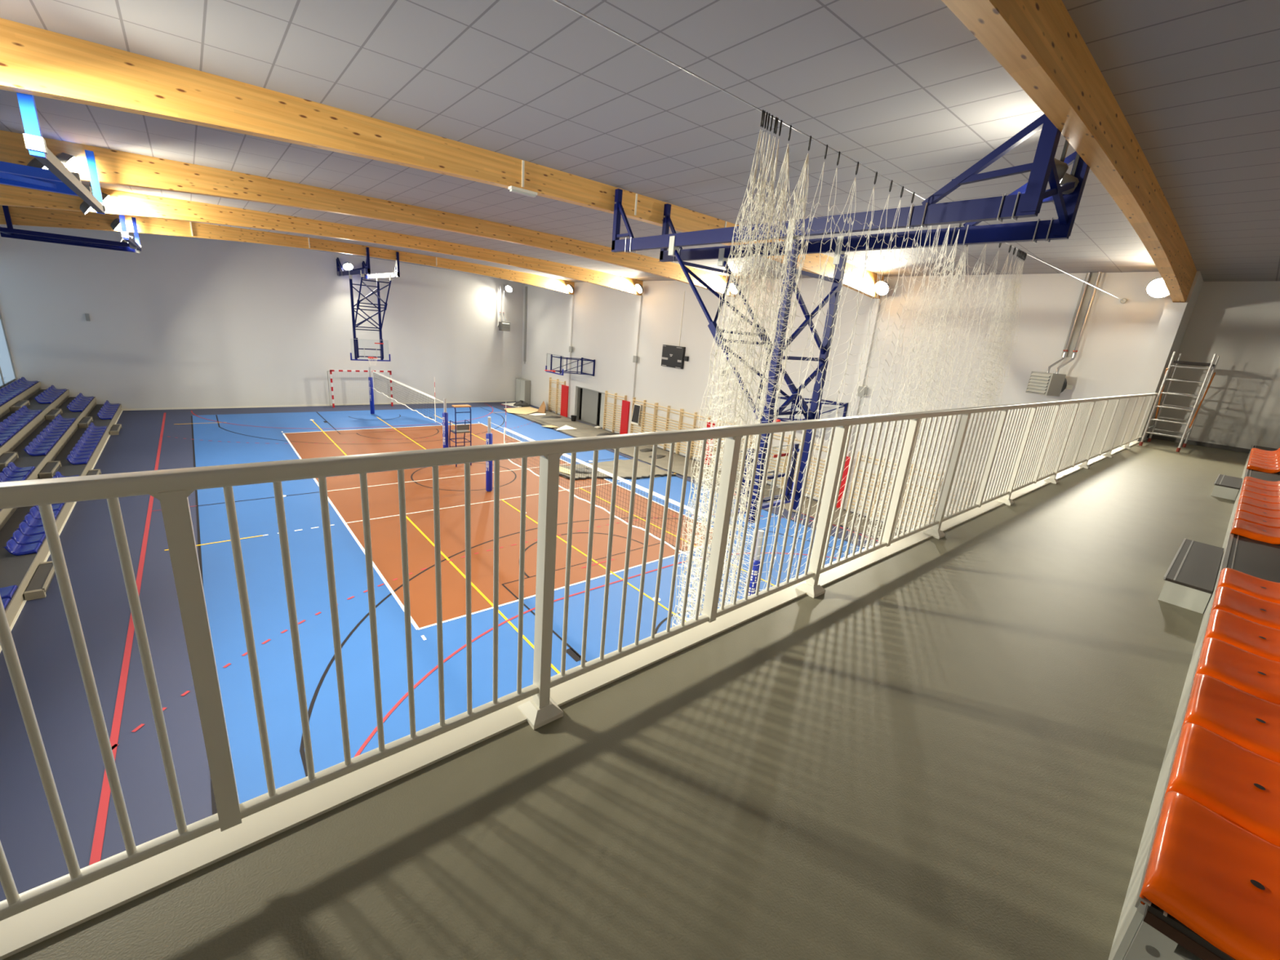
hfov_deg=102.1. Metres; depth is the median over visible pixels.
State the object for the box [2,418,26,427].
seat
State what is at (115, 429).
step
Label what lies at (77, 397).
seat
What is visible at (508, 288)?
floodlight
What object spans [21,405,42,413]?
seat
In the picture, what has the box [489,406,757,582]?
net
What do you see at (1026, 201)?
basketball hoop
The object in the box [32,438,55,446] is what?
seat
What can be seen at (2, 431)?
seat
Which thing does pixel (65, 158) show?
floodlight
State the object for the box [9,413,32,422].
seat
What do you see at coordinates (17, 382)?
seat
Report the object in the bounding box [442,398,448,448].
post
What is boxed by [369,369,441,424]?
net
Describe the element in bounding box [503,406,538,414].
sheet
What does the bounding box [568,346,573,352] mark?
wall bracket
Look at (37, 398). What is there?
seat
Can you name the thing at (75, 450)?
seat
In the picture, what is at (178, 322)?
wall
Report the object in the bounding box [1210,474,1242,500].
step
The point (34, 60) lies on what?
timber beam
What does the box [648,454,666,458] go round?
lump
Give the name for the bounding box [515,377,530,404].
tall cabinet
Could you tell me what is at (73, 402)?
seat
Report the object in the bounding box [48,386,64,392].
seat
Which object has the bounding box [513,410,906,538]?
covering
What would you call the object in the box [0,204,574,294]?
timber beam
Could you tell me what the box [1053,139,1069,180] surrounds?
floodlight
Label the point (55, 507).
seat
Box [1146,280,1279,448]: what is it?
wall
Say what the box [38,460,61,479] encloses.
step
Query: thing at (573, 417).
bucket
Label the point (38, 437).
seat
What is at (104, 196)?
floodlight
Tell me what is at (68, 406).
seat
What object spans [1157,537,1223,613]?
step
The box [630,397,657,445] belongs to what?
wall bars
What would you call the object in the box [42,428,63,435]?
seat
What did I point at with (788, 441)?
wall bars
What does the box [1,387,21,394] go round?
seat
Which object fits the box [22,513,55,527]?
seat
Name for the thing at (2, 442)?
seat
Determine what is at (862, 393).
wall bracket
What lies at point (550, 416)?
lump
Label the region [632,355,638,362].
wall bracket
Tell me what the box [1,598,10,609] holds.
seat
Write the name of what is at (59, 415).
seat
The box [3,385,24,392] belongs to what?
seat
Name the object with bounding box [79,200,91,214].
floodlight
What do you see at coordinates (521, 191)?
diffuser
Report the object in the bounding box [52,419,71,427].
seat
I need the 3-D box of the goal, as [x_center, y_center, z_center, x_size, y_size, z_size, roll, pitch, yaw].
[-16.116,-5.319,29.962,3.276,2.082,0.550,-9,21,-39]
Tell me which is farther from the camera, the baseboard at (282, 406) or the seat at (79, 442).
the baseboard at (282, 406)
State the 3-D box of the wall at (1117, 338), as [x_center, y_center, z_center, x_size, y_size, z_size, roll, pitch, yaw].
[2.919,-5.358,25.024,2.300,8.700,32.050,-9,21,-39]
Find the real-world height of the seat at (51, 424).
0.250 m
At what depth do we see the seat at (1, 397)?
18.66 m
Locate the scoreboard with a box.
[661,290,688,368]
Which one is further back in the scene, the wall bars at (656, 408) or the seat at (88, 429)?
the wall bars at (656, 408)
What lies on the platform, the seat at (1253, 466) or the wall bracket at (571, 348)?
the seat at (1253, 466)
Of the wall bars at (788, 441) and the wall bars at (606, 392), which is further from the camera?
the wall bars at (606, 392)
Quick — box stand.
[0,381,122,652]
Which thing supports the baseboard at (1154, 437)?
attached to the wall at (1238, 322)
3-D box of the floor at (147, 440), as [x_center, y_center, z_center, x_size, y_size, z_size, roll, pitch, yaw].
[-5.702,0.658,16.294,23.350,0.009,36.900,-9,21,-39]
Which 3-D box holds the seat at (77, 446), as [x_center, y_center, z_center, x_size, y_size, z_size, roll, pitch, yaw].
[-18.124,-1.058,16.882,0.417,0.250,0.496,-9,21,-39]
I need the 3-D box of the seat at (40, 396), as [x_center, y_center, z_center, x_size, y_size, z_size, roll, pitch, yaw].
[-23.347,-3.235,20.345,0.417,0.250,0.496,-9,21,-39]
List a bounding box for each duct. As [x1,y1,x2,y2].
[523,286,527,364]
[1061,272,1097,356]
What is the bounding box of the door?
[575,386,604,427]
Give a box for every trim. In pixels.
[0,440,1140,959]
[565,294,574,417]
[627,295,642,433]
[710,296,736,465]
[846,298,881,457]
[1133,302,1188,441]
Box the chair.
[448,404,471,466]
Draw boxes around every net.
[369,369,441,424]
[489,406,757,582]
[553,0,1126,626]
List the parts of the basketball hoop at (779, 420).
board frame, wall frame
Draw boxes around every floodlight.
[26,158,47,168]
[55,152,75,166]
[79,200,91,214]
[101,192,109,202]
[110,217,119,230]
[120,235,133,242]
[342,262,353,270]
[505,285,512,292]
[567,284,573,293]
[635,284,643,293]
[728,282,737,294]
[874,280,888,295]
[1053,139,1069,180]
[1059,152,1079,194]
[1146,277,1169,297]
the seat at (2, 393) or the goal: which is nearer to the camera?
the seat at (2, 393)
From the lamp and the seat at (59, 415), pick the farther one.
the seat at (59, 415)
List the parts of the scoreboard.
panel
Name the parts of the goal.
goal post, goal post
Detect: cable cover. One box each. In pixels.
[521,160,524,186]
[634,193,637,215]
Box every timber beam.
[0,17,884,298]
[0,129,737,297]
[0,183,643,295]
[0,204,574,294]
[941,0,1196,302]
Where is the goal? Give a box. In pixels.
[327,369,393,407]
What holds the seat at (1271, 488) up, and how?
on the platform
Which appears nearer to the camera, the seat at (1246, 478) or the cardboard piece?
the seat at (1246, 478)
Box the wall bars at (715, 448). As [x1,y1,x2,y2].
[711,417,750,471]
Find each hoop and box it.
[0,92,106,214]
[0,205,142,253]
[336,247,399,365]
[544,353,595,376]
[611,113,1089,523]
[755,391,848,422]
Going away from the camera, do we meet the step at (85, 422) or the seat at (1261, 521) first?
the seat at (1261, 521)
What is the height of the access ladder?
2.121 m
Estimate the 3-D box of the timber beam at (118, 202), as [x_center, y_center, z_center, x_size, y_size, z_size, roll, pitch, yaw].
[-8.887,-8.216,18.515,23.350,1.222,0.200,-9,21,-39]
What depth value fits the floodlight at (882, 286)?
16.51 m
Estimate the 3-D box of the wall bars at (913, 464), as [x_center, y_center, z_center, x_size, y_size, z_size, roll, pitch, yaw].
[9.335,0.794,16.420,0.168,2.200,1.826,-9,21,-39]
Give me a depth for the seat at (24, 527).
11.14 m
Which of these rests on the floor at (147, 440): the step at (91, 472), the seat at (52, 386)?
the step at (91, 472)
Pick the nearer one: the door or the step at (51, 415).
the step at (51, 415)
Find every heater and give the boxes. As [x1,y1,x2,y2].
[497,284,510,331]
[1025,271,1101,396]
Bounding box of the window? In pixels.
[0,311,17,388]
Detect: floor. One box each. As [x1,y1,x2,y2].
[0,401,906,902]
[2,438,1248,959]
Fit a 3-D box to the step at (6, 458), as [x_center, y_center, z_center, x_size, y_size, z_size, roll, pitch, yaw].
[-17.387,-0.523,14.174,0.240,0.170,1.410,-9,21,-39]
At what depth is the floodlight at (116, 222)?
18.03 m
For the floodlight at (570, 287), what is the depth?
29.84 m
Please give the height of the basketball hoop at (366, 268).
5.482 m
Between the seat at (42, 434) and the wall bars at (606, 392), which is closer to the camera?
the seat at (42, 434)
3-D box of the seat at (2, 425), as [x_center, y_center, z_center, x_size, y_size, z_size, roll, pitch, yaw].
[-19.598,-1.667,16.088,0.417,0.250,0.496,-9,21,-39]
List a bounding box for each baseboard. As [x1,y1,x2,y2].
[121,400,515,410]
[1146,433,1250,453]
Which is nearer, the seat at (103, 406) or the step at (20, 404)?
the step at (20, 404)
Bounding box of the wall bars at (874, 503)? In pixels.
[846,451,913,525]
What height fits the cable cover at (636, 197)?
0.380 m
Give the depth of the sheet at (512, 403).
35.03 m
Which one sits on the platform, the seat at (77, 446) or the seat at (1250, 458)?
the seat at (1250, 458)
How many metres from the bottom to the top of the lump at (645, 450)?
0.112 m
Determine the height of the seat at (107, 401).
0.250 m
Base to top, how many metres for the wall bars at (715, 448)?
2.200 m
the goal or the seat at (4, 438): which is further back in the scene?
the goal
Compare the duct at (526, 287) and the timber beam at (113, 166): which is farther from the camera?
the duct at (526, 287)
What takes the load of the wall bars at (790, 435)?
attached to the wall at (1117, 338)
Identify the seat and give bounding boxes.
[0,389,17,396]
[0,395,14,399]
[0,397,10,401]
[0,422,22,431]
[0,426,18,434]
[0,433,14,437]
[0,436,10,442]
[0,440,5,446]
[0,472,26,482]
[0,585,17,599]
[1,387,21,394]
[1,466,31,478]
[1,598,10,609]
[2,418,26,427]
[2,538,41,555]
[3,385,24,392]
[5,462,35,472]
[7,416,29,424]
[8,383,26,390]
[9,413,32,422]
[9,529,45,544]
[12,382,30,389]
[14,380,32,386]
[14,410,35,418]
[17,378,35,385]
[17,521,44,535]
[18,408,39,416]
[21,377,38,383]
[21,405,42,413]
[22,445,48,456]
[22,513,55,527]
[26,441,52,450]
[26,506,59,519]
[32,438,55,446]
[33,503,63,511]
[34,395,53,404]
[34,434,57,443]
[37,394,55,401]
[39,431,61,439]
[40,392,57,399]
[42,390,60,397]
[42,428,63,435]
[44,425,66,433]
[46,388,62,395]
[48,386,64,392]
[48,422,68,431]
[50,385,66,391]
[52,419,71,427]
[53,417,73,424]
[54,471,79,477]
[55,413,75,421]
[65,454,88,464]
[66,404,84,412]
[67,402,85,408]
[68,450,91,459]
[71,400,87,406]
[72,447,93,455]
[73,398,88,404]
[74,443,95,451]
[75,396,90,403]
[76,394,92,401]
[77,440,97,448]
[79,392,93,399]
[80,436,98,444]
[82,433,101,441]
[84,427,103,435]
[84,431,102,438]
[88,422,106,429]
[88,425,106,432]
[97,412,112,419]
[98,410,114,416]
[99,408,115,413]
[102,405,116,412]
[103,404,117,409]
[104,402,118,408]
[105,400,119,406]
[1139,791,1279,959]
[1164,722,1279,846]
[1182,673,1279,763]
[1193,637,1279,704]
[1204,608,1279,662]
[1209,586,1279,629]
[1216,568,1279,604]
[1230,519,1279,544]
[1233,511,1279,528]
[1235,503,1279,519]
[1237,497,1279,511]
[1239,490,1279,503]
[1240,485,1279,497]
[1241,480,1279,491]
[1243,476,1279,486]
[1246,462,1279,473]
[1247,459,1279,466]
[1248,454,1279,460]
[1248,457,1279,463]
[1249,452,1279,457]
[1250,447,1279,453]
[1250,449,1279,455]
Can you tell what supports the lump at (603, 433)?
on the covering at (583, 429)
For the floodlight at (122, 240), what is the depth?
18.23 m
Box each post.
[368,366,374,414]
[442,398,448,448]
[485,417,492,491]
[747,529,764,595]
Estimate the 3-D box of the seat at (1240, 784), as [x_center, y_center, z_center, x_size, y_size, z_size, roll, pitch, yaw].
[2.003,0.927,1.624,0.505,0.250,0.417,-9,21,-39]
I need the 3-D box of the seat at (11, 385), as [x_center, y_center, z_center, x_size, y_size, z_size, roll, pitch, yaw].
[-24.272,-3.618,20.160,0.417,0.250,0.496,-9,21,-39]
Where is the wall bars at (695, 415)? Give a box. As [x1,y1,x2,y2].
[676,408,711,458]
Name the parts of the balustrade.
post, post, handrail, post, post, post, post, post, post, post, post, post, post, post, post, post, post, post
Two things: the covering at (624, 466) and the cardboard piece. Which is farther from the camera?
the cardboard piece
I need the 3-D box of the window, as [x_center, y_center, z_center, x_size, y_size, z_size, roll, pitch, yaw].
[-24.145,-5.806,18.924,0.040,4.980,6.072,-9,21,-39]
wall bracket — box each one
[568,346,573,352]
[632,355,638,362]
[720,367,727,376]
[856,386,868,396]
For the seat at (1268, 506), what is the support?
on the platform
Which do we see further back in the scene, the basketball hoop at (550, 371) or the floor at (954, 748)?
the basketball hoop at (550, 371)
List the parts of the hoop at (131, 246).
ceiling rail, folded arm, folded arm, folded arm, ceiling rail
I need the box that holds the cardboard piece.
[537,401,546,413]
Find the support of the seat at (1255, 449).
on the platform
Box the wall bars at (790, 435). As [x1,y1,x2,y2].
[781,435,831,497]
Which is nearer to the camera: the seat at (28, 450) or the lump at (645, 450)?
the seat at (28, 450)
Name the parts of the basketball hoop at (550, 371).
board frame, wall frame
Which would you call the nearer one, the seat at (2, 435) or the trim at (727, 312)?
the seat at (2, 435)
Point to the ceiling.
(904, 90)
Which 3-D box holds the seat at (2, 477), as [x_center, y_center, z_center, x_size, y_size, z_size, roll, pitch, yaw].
[-15.739,-0.057,12.941,0.417,0.250,0.496,-9,21,-39]
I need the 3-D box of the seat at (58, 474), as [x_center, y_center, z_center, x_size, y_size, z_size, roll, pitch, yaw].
[-15.854,-0.108,14.304,0.417,0.250,0.496,-9,21,-39]
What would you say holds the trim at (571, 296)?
attached to the wall at (1117, 338)
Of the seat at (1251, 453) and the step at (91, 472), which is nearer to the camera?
the seat at (1251, 453)
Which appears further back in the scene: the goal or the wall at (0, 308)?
the goal
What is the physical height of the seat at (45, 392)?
0.250 m
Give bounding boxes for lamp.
[507,186,537,197]
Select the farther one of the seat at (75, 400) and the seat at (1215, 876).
the seat at (75, 400)
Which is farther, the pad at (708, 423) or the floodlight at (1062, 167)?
the pad at (708, 423)
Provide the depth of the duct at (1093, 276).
13.22 m
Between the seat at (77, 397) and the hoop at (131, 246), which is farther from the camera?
the seat at (77, 397)
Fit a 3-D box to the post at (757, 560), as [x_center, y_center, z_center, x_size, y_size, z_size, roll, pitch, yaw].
[1.967,2.080,9.194,0.211,2.531,0.210,-9,21,-39]
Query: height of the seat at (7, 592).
0.250 m
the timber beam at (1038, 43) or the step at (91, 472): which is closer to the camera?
the timber beam at (1038, 43)
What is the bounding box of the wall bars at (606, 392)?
[602,391,626,432]
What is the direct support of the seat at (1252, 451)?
on the platform
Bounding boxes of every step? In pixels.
[0,451,18,470]
[9,400,30,411]
[23,560,55,600]
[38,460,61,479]
[44,408,62,420]
[78,416,93,428]
[86,469,101,475]
[109,423,121,435]
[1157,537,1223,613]
[1210,474,1242,500]
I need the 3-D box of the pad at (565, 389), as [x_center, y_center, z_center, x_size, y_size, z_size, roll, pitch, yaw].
[-4.705,-4.928,32.272,0.075,1.920,0.720,-9,21,-39]
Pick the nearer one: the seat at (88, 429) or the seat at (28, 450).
the seat at (28, 450)
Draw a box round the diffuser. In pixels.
[509,188,535,197]
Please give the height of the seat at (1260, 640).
0.250 m
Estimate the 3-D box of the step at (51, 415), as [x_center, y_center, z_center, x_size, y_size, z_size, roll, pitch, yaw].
[-22.053,-2.475,19.472,0.240,0.170,1.460,-9,21,-39]
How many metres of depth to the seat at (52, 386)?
22.28 m
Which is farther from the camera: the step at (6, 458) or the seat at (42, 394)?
the seat at (42, 394)
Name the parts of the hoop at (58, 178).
folded arm, folded arm, ceiling rail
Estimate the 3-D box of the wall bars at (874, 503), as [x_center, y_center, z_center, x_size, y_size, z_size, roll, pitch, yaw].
[8.157,0.301,17.758,0.168,2.200,1.826,-9,21,-39]
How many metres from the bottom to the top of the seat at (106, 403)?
0.250 m
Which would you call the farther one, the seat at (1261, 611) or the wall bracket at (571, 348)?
the wall bracket at (571, 348)
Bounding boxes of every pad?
[560,384,568,417]
[619,400,630,434]
[704,422,715,464]
[835,456,850,508]
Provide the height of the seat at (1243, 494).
0.250 m
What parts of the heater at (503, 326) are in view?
casing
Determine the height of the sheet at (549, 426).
0.020 m
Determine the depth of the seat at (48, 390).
21.47 m
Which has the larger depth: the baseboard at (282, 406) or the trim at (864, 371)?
the baseboard at (282, 406)
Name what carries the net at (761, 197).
hanging from the ceiling
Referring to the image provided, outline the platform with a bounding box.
[1108,444,1279,959]
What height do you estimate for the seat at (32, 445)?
0.250 m
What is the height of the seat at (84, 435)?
0.250 m
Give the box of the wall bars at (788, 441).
[748,433,790,486]
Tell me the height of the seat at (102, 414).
0.250 m
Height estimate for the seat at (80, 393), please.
0.250 m
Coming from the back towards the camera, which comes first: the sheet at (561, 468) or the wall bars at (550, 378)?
the wall bars at (550, 378)
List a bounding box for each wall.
[0,224,523,408]
[0,307,17,389]
[521,271,1203,529]
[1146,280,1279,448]
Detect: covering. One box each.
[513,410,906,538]
[559,458,677,479]
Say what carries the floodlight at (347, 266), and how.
attached to the timber beam at (20, 215)
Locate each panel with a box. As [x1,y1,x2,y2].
[529,413,546,415]
[556,425,577,430]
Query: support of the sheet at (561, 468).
on the covering at (624, 466)
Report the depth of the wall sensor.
22.61 m
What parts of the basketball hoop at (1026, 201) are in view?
leg, leg, board frame, leg, leg, ceiling rail, ceiling rail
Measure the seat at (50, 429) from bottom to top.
0.250 m
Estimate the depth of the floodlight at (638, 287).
25.33 m
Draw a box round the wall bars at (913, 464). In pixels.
[897,464,975,528]
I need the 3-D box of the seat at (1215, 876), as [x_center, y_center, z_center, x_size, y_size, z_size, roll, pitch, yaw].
[1.609,0.987,1.299,0.506,0.250,0.417,-9,21,-39]
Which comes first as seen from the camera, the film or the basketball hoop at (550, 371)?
the film
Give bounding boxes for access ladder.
[1138,351,1220,452]
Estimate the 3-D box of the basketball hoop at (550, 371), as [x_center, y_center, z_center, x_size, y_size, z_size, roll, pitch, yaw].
[-4.061,-6.606,29.823,2.933,1.062,1.547,4,16,-3]
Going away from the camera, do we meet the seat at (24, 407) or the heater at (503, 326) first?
the seat at (24, 407)
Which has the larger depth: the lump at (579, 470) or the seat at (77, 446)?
the lump at (579, 470)
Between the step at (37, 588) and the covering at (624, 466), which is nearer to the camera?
the step at (37, 588)
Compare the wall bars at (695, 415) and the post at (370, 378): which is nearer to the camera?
the wall bars at (695, 415)
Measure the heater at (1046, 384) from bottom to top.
3.050 m
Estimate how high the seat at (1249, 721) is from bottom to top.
0.250 m
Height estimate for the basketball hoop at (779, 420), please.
1.062 m
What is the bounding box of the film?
[559,472,675,479]
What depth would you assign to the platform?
1.63 m
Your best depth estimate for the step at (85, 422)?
19.84 m
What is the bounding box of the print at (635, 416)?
[631,404,639,422]
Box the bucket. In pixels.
[570,413,577,421]
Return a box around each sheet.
[501,402,520,407]
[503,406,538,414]
[542,425,559,427]
[559,466,570,474]
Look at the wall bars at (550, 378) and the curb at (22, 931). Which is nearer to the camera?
the curb at (22, 931)
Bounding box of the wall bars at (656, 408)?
[651,403,680,453]
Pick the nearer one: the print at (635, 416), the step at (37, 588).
the step at (37, 588)
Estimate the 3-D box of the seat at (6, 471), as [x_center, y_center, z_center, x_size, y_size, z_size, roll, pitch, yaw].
[-16.081,-0.200,13.329,0.417,0.250,0.496,-9,21,-39]
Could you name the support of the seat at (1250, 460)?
on the platform
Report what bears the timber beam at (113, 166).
attached to the ceiling
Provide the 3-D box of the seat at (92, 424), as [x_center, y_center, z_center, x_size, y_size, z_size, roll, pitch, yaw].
[-20.475,-2.042,19.551,0.417,0.250,0.496,-9,21,-39]
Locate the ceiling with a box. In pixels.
[0,0,1279,282]
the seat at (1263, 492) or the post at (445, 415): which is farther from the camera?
the post at (445, 415)
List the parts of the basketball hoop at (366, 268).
leg, ceiling rail, leg, board frame, leg, ceiling rail, leg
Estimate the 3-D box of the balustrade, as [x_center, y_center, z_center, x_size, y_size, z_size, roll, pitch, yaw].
[4.621,-0.335,6.162,19.600,1.187,0.140,-9,21,-39]
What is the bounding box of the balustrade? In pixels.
[0,392,1158,920]
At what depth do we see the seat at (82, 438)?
17.63 m
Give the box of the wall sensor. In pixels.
[84,313,89,320]
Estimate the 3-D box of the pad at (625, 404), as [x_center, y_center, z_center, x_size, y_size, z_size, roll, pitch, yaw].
[-0.816,-3.301,27.857,0.075,1.920,0.590,-9,21,-39]
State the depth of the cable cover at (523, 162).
8.66 m
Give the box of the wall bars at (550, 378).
[548,377,565,413]
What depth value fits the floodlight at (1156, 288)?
11.85 m
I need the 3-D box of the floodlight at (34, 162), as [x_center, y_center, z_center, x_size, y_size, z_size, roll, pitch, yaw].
[-10.613,-5.488,9.151,0.362,0.424,0.496,-9,21,-39]
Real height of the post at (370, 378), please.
2.531 m
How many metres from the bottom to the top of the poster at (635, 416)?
1.060 m
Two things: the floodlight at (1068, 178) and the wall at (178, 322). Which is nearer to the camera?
the floodlight at (1068, 178)
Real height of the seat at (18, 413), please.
0.250 m
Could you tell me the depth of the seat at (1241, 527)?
4.50 m
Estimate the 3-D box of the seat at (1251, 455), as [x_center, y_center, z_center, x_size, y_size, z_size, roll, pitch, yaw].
[10.889,-0.429,8.951,0.506,0.250,0.417,-9,21,-39]
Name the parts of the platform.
post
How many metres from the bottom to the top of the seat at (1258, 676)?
0.250 m
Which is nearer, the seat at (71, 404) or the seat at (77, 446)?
the seat at (77, 446)
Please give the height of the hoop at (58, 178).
1.050 m
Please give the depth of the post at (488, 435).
17.10 m
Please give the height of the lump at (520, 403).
0.375 m
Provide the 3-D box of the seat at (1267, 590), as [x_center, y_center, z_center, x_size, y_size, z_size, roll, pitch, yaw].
[3.972,0.627,3.247,0.506,0.250,0.417,-9,21,-39]
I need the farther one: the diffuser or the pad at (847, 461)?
the pad at (847, 461)
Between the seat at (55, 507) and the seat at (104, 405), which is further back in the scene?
the seat at (104, 405)
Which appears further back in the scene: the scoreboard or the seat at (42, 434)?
the scoreboard
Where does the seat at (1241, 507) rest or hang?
on the platform
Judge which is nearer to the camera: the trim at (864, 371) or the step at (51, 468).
the step at (51, 468)
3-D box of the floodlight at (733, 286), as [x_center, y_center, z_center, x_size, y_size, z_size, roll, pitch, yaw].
[3.816,-7.779,21.016,0.343,0.434,0.497,-9,21,-39]
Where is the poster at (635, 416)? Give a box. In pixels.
[631,403,640,425]
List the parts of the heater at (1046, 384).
louvre frame, casing, mounting arm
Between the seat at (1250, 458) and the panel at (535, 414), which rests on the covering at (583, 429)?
the panel at (535, 414)
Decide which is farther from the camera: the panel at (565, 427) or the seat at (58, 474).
the panel at (565, 427)
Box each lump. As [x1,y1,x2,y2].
[513,400,530,406]
[541,415,561,417]
[575,466,599,474]
[595,432,619,435]
[640,448,652,452]
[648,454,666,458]

